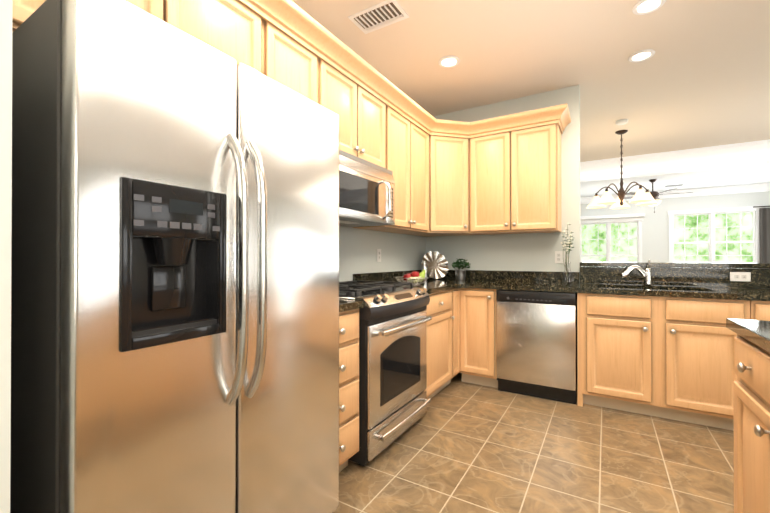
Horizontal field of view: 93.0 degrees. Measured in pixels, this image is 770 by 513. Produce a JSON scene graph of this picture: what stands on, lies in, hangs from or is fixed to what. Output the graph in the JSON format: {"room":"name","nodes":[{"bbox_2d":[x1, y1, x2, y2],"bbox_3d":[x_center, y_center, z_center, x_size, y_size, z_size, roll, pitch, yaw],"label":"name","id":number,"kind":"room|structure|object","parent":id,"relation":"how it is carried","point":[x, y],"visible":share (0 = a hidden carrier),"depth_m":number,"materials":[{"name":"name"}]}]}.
{"room":"kitchen","nodes":[
{"label":"kitchen","id":0,"kind":"room"},
{"bbox_2d":[0,0,12,512],"bbox_3d":[-1.022,-0.225,0.767,0.903,2.740,0.130,0,0,31],"label":"wall","id":1,"kind":"structure","parent":0,"point":[6,6],"depth_m":0.58,"materials":[{"name":"white paint"}]},
{"bbox_2d":[339,226,427,281],"bbox_3d":[0.840,-0.206,4.905,0.120,2.740,12.940,0,0,31],"label":"wall","id":2,"kind":"structure","parent":0,"point":[358,248],"depth_m":3.25,"materials":[{"name":"white paint"}]},
{"bbox_2d":[12,0,267,76],"bbox_3d":[-0.971,-0.927,1.469,0.322,0.550,0.940,0,0,31],"label":"upper cabinet","id":3,"kind":"object","parent":2,"relation":"attached to","point":[238,29],"depth_m":1.59,"materials":[{"name":"brown wood"}]},
{"bbox_2d":[268,8,323,106],"bbox_3d":[-0.623,-0.717,2.045,0.322,0.965,0.399,0,0,31],"label":"upper cabinet","id":4,"kind":"object","parent":2,"relation":"attached to","point":[296,63],"depth_m":1.96,"materials":[{"name":"brown wood"}]},
{"bbox_2d":[324,52,387,168],"bbox_3d":[-0.322,-0.923,2.546,0.322,0.547,0.766,0,0,31],"label":"upper cabinet","id":5,"kind":"object","parent":2,"relation":"attached to","point":[362,110],"depth_m":2.45,"materials":[{"name":"brown wood"}]},
{"bbox_2d":[339,150,394,226],"bbox_3d":[-0.258,-0.441,2.506,0.465,0.408,0.758,0,0,31],"label":"over-the-range microwave","id":6,"kind":"object","parent":5,"relation":"attached to","point":[366,193],"visible":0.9,"depth_m":2.42,"materials":[{"name":"grey metal"}]},
{"bbox_2d":[377,249,380,261],"bbox_3d":[-0.053,-0.009,3.294,0.008,0.116,0.070,0,0,31],"label":"outlet","id":7,"kind":"object","parent":2,"relation":"attached to","point":[378,255],"visible":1,"depth_m":3.29,"materials":[{"name":"white plastic"}]},
{"bbox_2d":[353,100,431,235],"bbox_3d":[0.083,-0.711,3.216,0.322,0.965,0.797,0,0,31],"label":"upper cabinet","id":8,"kind":"object","parent":2,"relation":"attached to","point":[409,141],"depth_m":3.14,"materials":[{"name":"brown wood"}]},
{"bbox_2d":[428,119,471,131],"bbox_3d":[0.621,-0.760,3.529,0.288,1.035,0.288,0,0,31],"label":"crown molding","id":9,"kind":"structure","parent":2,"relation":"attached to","point":[440,123],"depth_m":3.43,"materials":[{"name":"brown wood"}]},
{"bbox_2d":[292,0,769,196],"bbox_3d":[3.118,-1.612,3.538,5.440,0.060,12.940,0,0,31],"label":"ceiling","id":10,"kind":"structure","parent":0,"point":[700,78],"depth_m":3.02,"materials":[{"name":"beige paint"}]},
{"bbox_2d":[348,0,408,33],"bbox_3d":[-0.043,-1.581,2.419,0.350,0.011,0.210,0,0,31],"label":"ceiling vent","id":11,"kind":"object","parent":10,"relation":"in","point":[378,16],"visible":1,"depth_m":2.41,"materials":[{"name":"white metal"}]},
{"bbox_2d":[438,56,459,67],"bbox_3d":[0.520,-1.579,2.967,0.176,0.011,0.176,0,0,31],"label":"recessed light","id":12,"kind":"object","parent":10,"relation":"in","point":[448,61],"visible":0.98,"depth_m":2.97,"materials":[{"name":"white glass"}]},
{"bbox_2d":[615,119,627,124],"bbox_3d":[2.758,-1.561,4.257,0.130,0.034,0.130,0,0,31],"label":"smoke detector","id":13,"kind":"object","parent":10,"relation":"attached to","point":[621,122],"visible":1,"depth_m":4.22,"materials":[{"name":"white plastic"}]},
{"bbox_2d":[587,130,658,208],"bbox_3d":[2.993,-1.107,4.632,0.783,0.939,0.762,0,0,31],"label":"chandelier","id":14,"kind":"object","parent":10,"relation":"hanging from","point":[641,197],"visible":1,"depth_m":4.58,"materials":[{"name":"white glass"}]},
{"bbox_2d":[628,49,654,61],"bbox_3d":[2.021,-1.579,2.880,0.176,0.011,0.176,0,0,31],"label":"recessed light","id":15,"kind":"object","parent":10,"relation":"in","point":[641,55],"visible":0.98,"depth_m":2.88,"materials":[{"name":"white"}]},
{"bbox_2d":[632,0,665,14],"bbox_3d":[1.661,-1.581,2.303,0.176,0.011,0.176,0,0,31],"label":"recessed light","id":16,"kind":"object","parent":10,"relation":"in","point":[642,7],"visible":0.98,"depth_m":2.31,"materials":[{"name":"white glass"}]},
{"bbox_2d":[624,179,692,212],"bbox_3d":[5.490,-1.224,7.441,1.237,0.679,1.244,0,0,31],"label":"ceiling fan","id":17,"kind":"object","parent":10,"relation":"hanging from","point":[655,195],"visible":0.67,"depth_m":7.36,"materials":[{"name":"brown metal"}]},
{"bbox_2d":[580,140,769,181],"bbox_3d":[4.362,-1.438,5.601,5.200,0.269,0.320,0,0,31],"label":"ceiling beam","id":18,"kind":"structure","parent":10,"relation":"attached to","point":[732,155],"depth_m":5.47,"materials":[{"name":"white paint"}]},
{"bbox_2d":[333,373,733,512],"bbox_3d":[3.118,1.188,3.525,5.440,0.060,12.940,0,0,31],"label":"floor","id":19,"kind":"structure","parent":0,"point":[459,446],"depth_m":2.03,"materials":[{"name":"tile"}]},
{"bbox_2d":[10,0,338,512],"bbox_3d":[-0.717,0.271,1.326,0.855,1.753,0.905,0,0,31],"label":"refrigerator","id":20,"kind":"object","parent":19,"relation":"on","point":[175,279],"visible":1,"depth_m":0.94,"materials":[{"name":"grey metal"}]},
{"bbox_2d":[339,309,358,471],"bbox_3d":[-0.476,0.714,1.950,0.652,0.872,0.396,0,0,31],"label":"base cabinet","id":21,"kind":"object","parent":19,"relation":"on","point":[348,384],"visible":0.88,"depth_m":1.87,"materials":[{"name":"brown wood"}]},
{"bbox_2d":[339,299,363,312],"bbox_3d":[-0.489,0.205,1.959,0.637,0.138,0.400,0,0,31],"label":"countertop","id":22,"kind":"structure","parent":21,"relation":"on","point":[347,305],"depth_m":1.88,"materials":[{"name":"stone"}]},
{"bbox_2d":[339,280,431,465],"bbox_3d":[-0.137,0.670,2.428,0.710,0.966,0.762,0,0,31],"label":"range","id":23,"kind":"object","parent":19,"relation":"on","point":[394,401],"visible":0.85,"depth_m":2.16,"materials":[{"name":"silver metal"}]},
{"bbox_2d":[425,288,459,398],"bbox_3d":[0.230,0.720,3.121,0.652,0.872,0.792,0,0,31],"label":"base cabinet","id":24,"kind":"object","parent":19,"relation":"on","point":[443,342],"visible":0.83,"depth_m":2.96,"materials":[{"name":"brown wood"}]},
{"bbox_2d":[353,270,468,293],"bbox_3d":[0.240,0.211,3.091,0.717,0.138,0.750,0,0,31],"label":"countertop","id":25,"kind":"structure","parent":24,"relation":"on","point":[448,282],"depth_m":3.28,"materials":[{"name":"stone"}]},
{"bbox_2d":[395,269,427,284],"bbox_3d":[0.229,0.175,3.135,0.287,0.130,0.287,0,0,31],"label":"fruit basket","id":26,"kind":"object","parent":25,"relation":"on","point":[414,277],"visible":0.9,"depth_m":3.08,"materials":[{"name":"food"}]},
{"bbox_2d":[421,261,427,279],"bbox_3d":[0.413,0.145,3.818,0.068,0.197,0.068,0,0,31],"label":"canister","id":27,"kind":"object","parent":25,"relation":"on","point":[424,266],"visible":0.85,"depth_m":3.79,"materials":[{"name":"silver metal"}]},
{"bbox_2d":[459,288,498,387],"bbox_3d":[0.696,0.722,3.626,0.944,0.872,0.652,0,0,31],"label":"base cabinet","id":28,"kind":"object","parent":19,"relation":"on","point":[478,336],"visible":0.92,"depth_m":3.22,"materials":[{"name":"brown wood"}]},
{"bbox_2d":[497,289,576,403],"bbox_3d":[1.360,0.722,3.217,0.599,0.868,0.590,0,0,31],"label":"dishwasher","id":29,"kind":"object","parent":19,"relation":"on","point":[536,343],"visible":0.98,"depth_m":2.96,"materials":[{"name":"silver metal"}]},
{"bbox_2d":[577,293,749,430],"bbox_3d":[2.047,0.718,2.812,0.975,0.872,0.652,0,0,31],"label":"base cabinet","id":30,"kind":"object","parent":19,"relation":"on","point":[672,358],"visible":0.98,"depth_m":2.57,"materials":[{"name":"brown wood"}]},
{"bbox_2d":[469,270,769,300],"bbox_3d":[1.707,0.298,3.026,3.297,0.314,0.654,0,0,31],"label":"countertop","id":31,"kind":"structure","parent":30,"relation":"on","point":[548,281],"depth_m":2.96,"materials":[{"name":"stone"}]},
{"bbox_2d":[421,251,447,278],"bbox_3d":[0.539,0.092,3.922,0.228,0.300,0.255,0,0,31],"label":"platter","id":32,"kind":"object","parent":31,"relation":"on","point":[437,263],"visible":0.85,"depth_m":3.94,"materials":[{"name":"silver metal"}]},
{"bbox_2d":[451,258,469,279],"bbox_3d":[0.791,0.131,3.782,0.191,0.225,0.198,0,0,31],"label":"potted plant","id":33,"kind":"object","parent":31,"relation":"on","point":[460,271],"visible":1,"depth_m":3.75,"materials":[{"name":"green plant"}]},
{"bbox_2d":[561,223,573,282],"bbox_3d":[1.646,-0.028,3.296,0.115,0.539,0.194,0,0,31],"label":"flower vase","id":34,"kind":"object","parent":31,"relation":"on","point":[567,275],"visible":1,"depth_m":3.28,"materials":[{"name":"clear glass"}]},
{"bbox_2d":[620,259,652,285],"bbox_3d":[2.083,0.132,3.029,0.257,0.216,0.064,0,0,1],"label":"faucet","id":35,"kind":"object","parent":31,"relation":"on","point":[646,272],"visible":1,"depth_m":3.01,"materials":[{"name":"silver metal"}]},
{"bbox_2d":[580,262,769,288],"bbox_3d":[2.607,0.146,3.018,1.748,0.189,0.345,0,0,31],"label":"backsplash","id":36,"kind":"structure","parent":31,"relation":"on","point":[695,274],"depth_m":2.96,"materials":[{"name":"stone"}]},
{"bbox_2d":[730,272,750,281],"bbox_3d":[2.700,0.154,2.778,0.116,0.070,0.008,0,0,31],"label":"outlet","id":37,"kind":"object","parent":36,"relation":"attached to","point":[741,276],"visible":1,"depth_m":2.78,"materials":[{"name":"white plastic"}]},
{"bbox_2d":[733,334,768,512],"bbox_3d":[1.457,0.710,1.033,0.620,0.872,0.440,0,0,31],"label":"base cabinet","id":38,"kind":"object","parent":19,"relation":"on","point":[751,396],"depth_m":1.20,"materials":[{"name":"brown wood"}]},
{"bbox_2d":[750,300,769,320],"bbox_3d":[2.790,0.716,2.364,0.750,0.872,0.652,0,0,31],"label":"base cabinet","id":39,"kind":"object","parent":19,"relation":"on","point":[759,310],"visible":0.22,"depth_m":2.29,"materials":[{"name":"brown wood"}]},
{"bbox_2d":[765,350,769,512],"bbox_3d":[1.127,0.708,0.485,0.620,0.872,0.840,0,0,31],"label":"base cabinet","id":40,"kind":"object","parent":19,"relation":"on","point":[767,355],"depth_m":1.06,"materials":[{"name":"brown wood"}]},
{"bbox_2d":[726,318,769,352],"bbox_3d":[0.932,0.246,-0.188,1.006,0.038,3.076,0,0,31],"label":"countertop","id":41,"kind":"structure","parent":40,"relation":"on","point":[756,332],"depth_m":1.20,"materials":[{"name":"stone"}]},
{"bbox_2d":[428,85,769,282],"bbox_3d":[1.920,-0.213,3.355,3.270,2.740,0.120,0,0,31],"label":"wall","id":42,"kind":"structure","parent":0,"point":[494,252],"depth_m":3.74,"materials":[{"name":"white paint"}]},
{"bbox_2d":[424,124,467,236],"bbox_3d":[0.568,-0.709,3.744,0.607,0.965,0.608,0,0,31],"label":"upper cabinet","id":43,"kind":"object","parent":42,"relation":"attached to","point":[450,142],"depth_m":3.52,"materials":[{"name":"brown wood"}]},
{"bbox_2d":[468,116,563,234],"bbox_3d":[1.240,-0.710,3.506,0.790,0.965,0.322,0,0,31],"label":"upper cabinet","id":44,"kind":"object","parent":42,"relation":"attached to","point":[497,175],"depth_m":3.35,"materials":[{"name":"brown wood"}]},
{"bbox_2d":[555,251,567,262],"bbox_3d":[1.659,0.007,3.434,0.115,0.116,0.009,0,0,31],"label":"outlet","id":45,"kind":"object","parent":42,"relation":"attached to","point":[559,256],"visible":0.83,"depth_m":3.44,"materials":[{"name":"white plastic"}]},
{"bbox_2d":[580,213,644,266],"bbox_3d":[5.716,-0.136,9.362,1.530,1.840,0.170,0,0,31],"label":"window","id":46,"kind":"structure","parent":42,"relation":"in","point":[618,219],"depth_m":9.33,"materials":[{"name":"white wood"}]},
{"bbox_2d":[580,183,769,203],"bbox_3d":[6.370,-1.479,8.933,5.200,0.155,0.100,0,0,31],"label":"crown molding","id":47,"kind":"structure","parent":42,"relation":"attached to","point":[726,190],"depth_m":8.28,"materials":[{"name":"white wood"}]},
{"bbox_2d":[668,206,761,267],"bbox_3d":[7.466,-0.381,8.344,1.620,1.420,0.110,0,0,31],"label":"window","id":48,"kind":"structure","parent":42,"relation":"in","point":[711,241],"depth_m":8.32,"materials":[{"name":"white wood"}]},
{"bbox_2d":[753,206,769,268],"bbox_3d":[8.268,0.036,7.764,0.650,2.242,0.061,0,0,31],"label":"curtain","id":49,"kind":"object","parent":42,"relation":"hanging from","point":[764,235],"visible":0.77,"depth_m":7.85,"materials":[{"name":"grey fabric"}]},
{"label":"outside","id":50,"kind":"structure","parent":0,"visible":0},
{"bbox_2d":[582,213,752,266],"bbox_3d":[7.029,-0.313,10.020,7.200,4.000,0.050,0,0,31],"label":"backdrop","id":51,"kind":"structure","parent":50,"point":[591,231],"depth_m":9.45,"materials":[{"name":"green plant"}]}
]}

